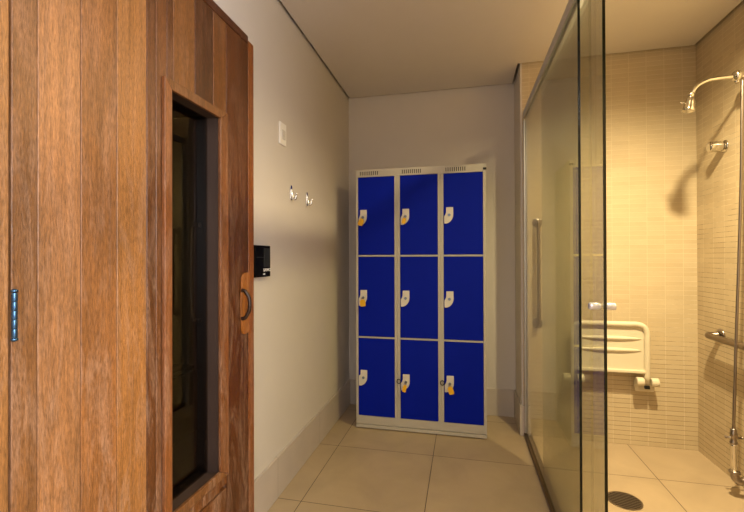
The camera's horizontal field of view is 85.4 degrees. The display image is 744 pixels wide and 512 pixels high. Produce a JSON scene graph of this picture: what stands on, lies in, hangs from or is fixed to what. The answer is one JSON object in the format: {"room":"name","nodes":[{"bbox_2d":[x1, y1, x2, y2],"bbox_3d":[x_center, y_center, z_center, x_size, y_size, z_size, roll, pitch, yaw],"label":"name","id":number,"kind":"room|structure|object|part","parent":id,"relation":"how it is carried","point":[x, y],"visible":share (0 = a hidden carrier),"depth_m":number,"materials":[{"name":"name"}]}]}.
{"room":"changing room","nodes":[
{"label":"changing room","id":0,"kind":"room"},
{"bbox_2d":[172,101,198,117],"bbox_3d":[-1.377,-1.018,1.495,1.262,0.050,2.700,0,0,13],"label":"ceiling","id":1,"kind":"structure","parent":0,"point":[178,111],"depth_m":2.77,"materials":[{"name":"brown wood"}]},
{"bbox_2d":[172,116,204,428],"bbox_3d":[-1.069,0.112,2.831,1.262,2.200,0.050,0,0,13],"label":"wall","id":2,"kind":"structure","parent":0,"point":[188,337],"depth_m":2.86,"materials":[{"name":"brown wood"}]},
{"bbox_2d":[213,0,348,479],"bbox_3d":[-0.778,-0.074,0.994,0.120,2.553,5.035,0,0,13],"label":"wall","id":3,"kind":"structure","parent":0,"point":[301,310],"depth_m":2.24,"materials":[{"name":"grey paint"}]},
{"bbox_2d":[0,0,253,511],"bbox_3d":[-0.659,0.148,1.111,0.058,2.110,1.216,0,0,13],"label":"door frame","id":4,"kind":"structure","parent":3,"relation":"attached to","point":[4,4],"depth_m":0.78,"materials":[{"name":"brown wood"}]},
{"bbox_3d":[-0.636,-0.890,1.229,0.058,0.033,0.896,0,0,13],"label":"head rail","id":5,"kind":"part","parent":4,"relation":"part of","materials":[{"name":"brown wood"}]},
{"bbox_2d":[8,0,251,511],"bbox_3d":[-0.630,0.164,1.223,0.146,2.070,0.894,0,0,13],"label":"door","id":6,"kind":"structure","parent":3,"relation":"in","point":[94,84],"depth_m":1.03,"materials":[{"name":"brown wood"}]},
{"bbox_3d":[-0.633,0.059,1.437,0.048,0.360,0.018,0,0,13],"label":"handle","id":7,"kind":"part","parent":6,"relation":"part of","materials":[{"name":"black metal"}]},
{"bbox_3d":[-0.510,0.190,1.617,0.008,0.246,0.067,0,0,13],"label":"handle","id":8,"kind":"part","parent":6,"relation":"part of","materials":[{"name":"brown wood"}]},
{"bbox_3d":[-0.494,0.191,1.586,0.041,0.126,0.016,0,0,5],"label":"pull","id":9,"kind":"part","parent":6,"relation":"part of","materials":[{"name":"black metal"}]},
{"bbox_2d":[254,245,270,277],"bbox_3d":[-0.509,0.024,1.845,0.028,0.144,0.143,0,0,13],"label":"control box","id":10,"kind":"object","parent":3,"relation":"attached to","point":[261,253],"visible":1,"depth_m":1.83,"materials":[{"name":"black plastic"}]},
{"bbox_2d":[279,121,285,146],"bbox_3d":[-0.462,-0.633,2.094,0.014,0.114,0.075,0,0,13],"label":"light switch","id":11,"kind":"object","parent":3,"relation":"attached to","point":[282,127],"visible":1,"depth_m":2.08,"materials":[{"name":"white plastic"}]},
{"bbox_2d":[290,185,297,200],"bbox_3d":[-0.424,-0.344,2.195,0.040,0.086,0.027,0,0,13],"label":"wall hook","id":12,"kind":"object","parent":3,"relation":"attached to","point":[292,197],"visible":1,"depth_m":2.19,"materials":[{"name":"silver metal"}]},
{"bbox_2d":[254,379,349,511],"bbox_3d":[-0.362,1.108,2.509,0.012,0.202,1.622,0,0,13],"label":"baseboard","id":13,"kind":"structure","parent":3,"relation":"attached to","point":[272,481],"depth_m":2.23,"materials":[{"name":"ceramic"}]},
{"bbox_2d":[306,192,312,205],"bbox_3d":[-0.374,-0.342,2.416,0.040,0.086,0.027,0,0,13],"label":"wall hook","id":14,"kind":"object","parent":3,"relation":"attached to","point":[307,199],"visible":1,"depth_m":2.41,"materials":[{"name":"silver metal"}]},
{"bbox_2d":[349,79,515,389],"bbox_3d":[0.457,-0.067,3.234,1.297,2.553,0.120,0,0,13],"label":"wall","id":15,"kind":"structure","parent":0,"point":[470,125],"depth_m":3.12,"materials":[{"name":"grey paint"}]},
{"bbox_2d":[350,379,513,416],"bbox_3d":[0.439,1.108,3.166,1.284,0.202,0.012,0,0,13],"label":"baseboard","id":16,"kind":"structure","parent":15,"relation":"attached to","point":[500,402],"depth_m":3.04,"materials":[{"name":"ceramic"}]},
{"bbox_2d":[172,404,743,511],"bbox_3d":[-0.195,1.240,0.857,3.831,0.080,5.035,0,0,13],"label":"floor","id":17,"kind":"structure","parent":0,"point":[353,468],"depth_m":2.22,"materials":[{"name":"tile"}]},
{"bbox_2d":[172,363,197,444],"bbox_3d":[-1.747,0.983,1.571,0.470,0.450,2.680,0,0,13],"label":"bench","id":18,"kind":"object","parent":17,"relation":"on","point":[184,376],"visible":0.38,"depth_m":2.70,"materials":[{"name":"brown wood"}]},
{"bbox_2d":[356,163,486,438],"bbox_3d":[0.366,0.300,2.946,0.890,1.816,0.429,0,0,13],"label":"lockers","id":19,"kind":"object","parent":17,"relation":"on","point":[421,281],"visible":0.95,"depth_m":2.75,"materials":[{"name":"blue metal"}]},
{"bbox_2d":[358,216,363,225],"bbox_3d":[-0.076,-0.245,2.818,0.044,0.072,0.020,0,0,13],"label":"padlock","id":20,"kind":"object","parent":19,"relation":"attached to","point":[360,222],"visible":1,"depth_m":2.81,"materials":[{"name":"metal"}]},
{"bbox_2d":[360,296,365,306],"bbox_3d":[-0.063,0.317,2.813,0.042,0.070,0.020,0,0,13],"label":"padlock","id":21,"kind":"object","parent":19,"relation":"attached to","point":[362,302],"visible":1,"depth_m":2.80,"materials":[{"name":"metal"}]},
{"bbox_3d":[0.030,-0.281,2.829,0.258,0.546,0.017,0,0,13],"label":"door","id":22,"kind":"part","parent":19,"relation":"part of","materials":[{"name":"blue metal"}]},
{"bbox_3d":[0.032,0.284,2.826,0.258,0.557,0.017,0,0,13],"label":"door","id":23,"kind":"part","parent":19,"relation":"part of","materials":[{"name":"blue metal"}]},
{"bbox_3d":[0.033,0.848,2.823,0.258,0.542,0.017,0,0,13],"label":"door","id":24,"kind":"part","parent":19,"relation":"part of","materials":[{"name":"blue metal"}]},
{"bbox_2d":[402,381,406,391],"bbox_3d":[0.222,0.891,2.746,0.031,0.072,0.020,0,0,13],"label":"padlock","id":25,"kind":"object","parent":19,"relation":"attached to","point":[404,386],"visible":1,"depth_m":2.74,"materials":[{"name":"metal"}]},
{"bbox_2d":[402,169,420,173],"bbox_3d":[0.270,-0.582,2.765,0.130,0.027,0.001,0,0,13],"label":"vent","id":26,"kind":"object","parent":19,"relation":"attached to","point":[404,171],"depth_m":2.77,"materials":[{"name":"beige metal"}]},
{"bbox_3d":[0.321,-0.282,2.763,0.256,0.546,0.017,0,0,13],"label":"door","id":27,"kind":"part","parent":19,"relation":"part of","materials":[{"name":"blue metal"}]},
{"bbox_3d":[0.322,0.283,2.760,0.256,0.557,0.017,0,0,13],"label":"door","id":28,"kind":"part","parent":19,"relation":"part of","materials":[{"name":"blue metal"}]},
{"bbox_3d":[0.324,0.847,2.757,0.256,0.542,0.017,0,0,13],"label":"door","id":29,"kind":"part","parent":19,"relation":"part of","materials":[{"name":"blue metal"}]},
{"bbox_2d":[448,384,453,394],"bbox_3d":[0.525,0.883,2.677,0.042,0.074,0.020,0,0,13],"label":"padlock","id":30,"kind":"object","parent":19,"relation":"attached to","point":[450,389],"visible":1,"depth_m":2.67,"materials":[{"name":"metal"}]},
{"bbox_2d":[450,166,464,170],"bbox_3d":[0.558,-0.583,2.700,0.130,0.027,0.001,0,0,13],"label":"vent","id":31,"kind":"object","parent":19,"relation":"attached to","point":[452,168],"depth_m":2.70,"materials":[{"name":"beige metal"}]},
{"bbox_3d":[0.609,-0.283,2.697,0.256,0.546,0.017,0,0,13],"label":"door","id":32,"kind":"part","parent":19,"relation":"part of","materials":[{"name":"blue metal"}]},
{"bbox_3d":[0.611,0.282,2.695,0.256,0.557,0.017,0,0,13],"label":"door","id":33,"kind":"part","parent":19,"relation":"part of","materials":[{"name":"blue metal"}]},
{"bbox_3d":[0.613,0.846,2.692,0.256,0.542,0.017,0,0,13],"label":"door","id":34,"kind":"part","parent":19,"relation":"part of","materials":[{"name":"blue metal"}]},
{"bbox_2d":[523,0,582,511],"bbox_3d":[0.785,0.115,1.580,0.048,2.172,2.326,0,0,13],"label":"shower door frame","id":35,"kind":"structure","parent":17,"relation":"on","point":[572,5],"depth_m":1.97,"materials":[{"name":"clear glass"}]},
{"bbox_2d":[532,218,542,327],"bbox_3d":[1.099,0.113,2.668,0.066,0.737,0.065,0,0,13],"label":"door handle","id":36,"kind":"object","parent":35,"relation":"attached to","point":[537,322],"visible":1,"depth_m":2.64,"materials":[{"name":"metal"}]},
{"bbox_3d":[0.771,-0.948,1.581,0.024,0.046,2.314,0,0,13],"label":"head rail","id":37,"kind":"part","parent":35,"relation":"part of","materials":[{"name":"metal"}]},
{"bbox_3d":[0.886,0.129,2.073,0.008,2.103,1.303,0,0,13],"label":"fixed pane","id":38,"kind":"part","parent":35,"relation":"part of","materials":[{"name":"clear glass"}]},
{"bbox_2d":[588,0,616,511],"bbox_3d":[0.834,0.106,1.739,0.077,2.159,1.008,0,0,13],"label":"sliding door","id":39,"kind":"structure","parent":35,"relation":"attached to","point":[591,305],"depth_m":1.25,"materials":[{"name":"clear glass"}]},
{"bbox_3d":[0.729,0.160,1.278,0.077,0.024,0.024,0,0,13],"label":"knob","id":40,"kind":"part","parent":39,"relation":"part of","materials":[{"name":"silver metal"}]},
{"bbox_3d":[0.834,0.106,1.739,0.008,2.159,1.008,0,0,13],"label":"glass pane","id":41,"kind":"part","parent":39,"relation":"part of","materials":[{"name":"clear glass"}]},
{"bbox_2d":[608,491,643,510],"bbox_3d":[1.239,1.200,1.978,0.156,0.003,0.156,0,0,13],"label":"floor drain","id":42,"kind":"object","parent":17,"relation":"on","point":[623,500],"visible":0.91,"depth_m":1.97,"materials":[{"name":"metal"}]},
{"bbox_2d":[280,0,742,97],"bbox_3d":[0.413,-1.370,0.730,2.569,0.130,5.035,0,0,13],"label":"ceiling","id":43,"kind":"structure","parent":0,"point":[371,48],"depth_m":2.35,"materials":[{"name":"paint"}]},
{"bbox_2d":[514,44,697,450],"bbox_3d":[1.557,-0.072,2.822,1.032,2.553,0.437,0,0,13],"label":"wall","id":44,"kind":"structure","parent":0,"point":[651,158],"depth_m":2.60,"materials":[{"name":"tile"}]},
{"bbox_2d":[514,390,524,435],"bbox_3d":[1.046,1.105,2.866,0.031,0.202,0.329,0,0,13],"label":"baseboard","id":45,"kind":"structure","parent":44,"relation":"attached to","point":[519,410],"depth_m":2.74,"materials":[{"name":"ceramic"}]},
{"bbox_2d":[562,320,659,391],"bbox_3d":[1.499,0.629,2.558,0.544,0.443,0.098,0,0,13],"label":"shower bench","id":46,"kind":"object","parent":44,"relation":"attached to","point":[628,342],"visible":0.95,"depth_m":2.53,"materials":[{"name":"beige plastic"}]},
{"bbox_3d":[1.493,0.582,2.537,0.398,0.290,0.028,0,0,13],"label":"seat panel","id":47,"kind":"part","parent":46,"relation":"part of","materials":[{"name":"beige plastic"}]},
{"bbox_2d":[696,0,743,487],"bbox_3d":[1.851,-0.079,1.511,0.120,2.553,2.865,0,0,13],"label":"wall","id":48,"kind":"structure","parent":0,"point":[720,52],"depth_m":2.28,"materials":[{"name":"tile"}]},
{"bbox_2d":[680,70,743,112],"bbox_3d":[1.732,-0.826,2.020,0.331,0.193,0.058,0,0,13],"label":"rose","id":49,"kind":"object","parent":48,"relation":"attached to","point":[689,105],"visible":1,"depth_m":2.02,"materials":[{"name":"silver metal"}]},
{"bbox_3d":[1.752,-0.865,2.016,0.288,0.102,0.056,0,0,13],"label":"shower arm","id":50,"kind":"part","parent":49,"relation":"part of","materials":[{"name":"silver metal"}]},
{"bbox_2d":[706,140,728,152],"bbox_3d":[1.910,-0.606,2.236,0.081,0.068,0.068,0,0,13],"label":"shower valve","id":51,"kind":"object","parent":48,"relation":"attached to","point":[714,146],"visible":1,"depth_m":2.22,"materials":[{"name":"silver metal"}]},
{"bbox_3d":[1.904,-0.606,2.237,0.069,0.056,0.056,0,0,13],"label":"knob","id":52,"kind":"part","parent":51,"relation":"part of","materials":[{"name":"silver metal"}]},
{"bbox_2d":[704,328,743,350],"bbox_3d":[1.820,0.442,1.815,0.078,0.072,1.020,0,0,13],"label":"handrail","id":53,"kind":"object","parent":48,"relation":"attached to","point":[719,335],"visible":0.98,"depth_m":2.17,"materials":[{"name":"metal"}]},
{"bbox_2d":[724,78,743,485],"bbox_3d":[1.825,0.127,1.996,0.146,2.011,0.068,0,0,13],"label":"shower riser","id":54,"kind":"object","parent":48,"relation":"attached to","point":[735,474],"visible":1,"depth_m":1.99,"materials":[{"name":"metal"}]}
]}

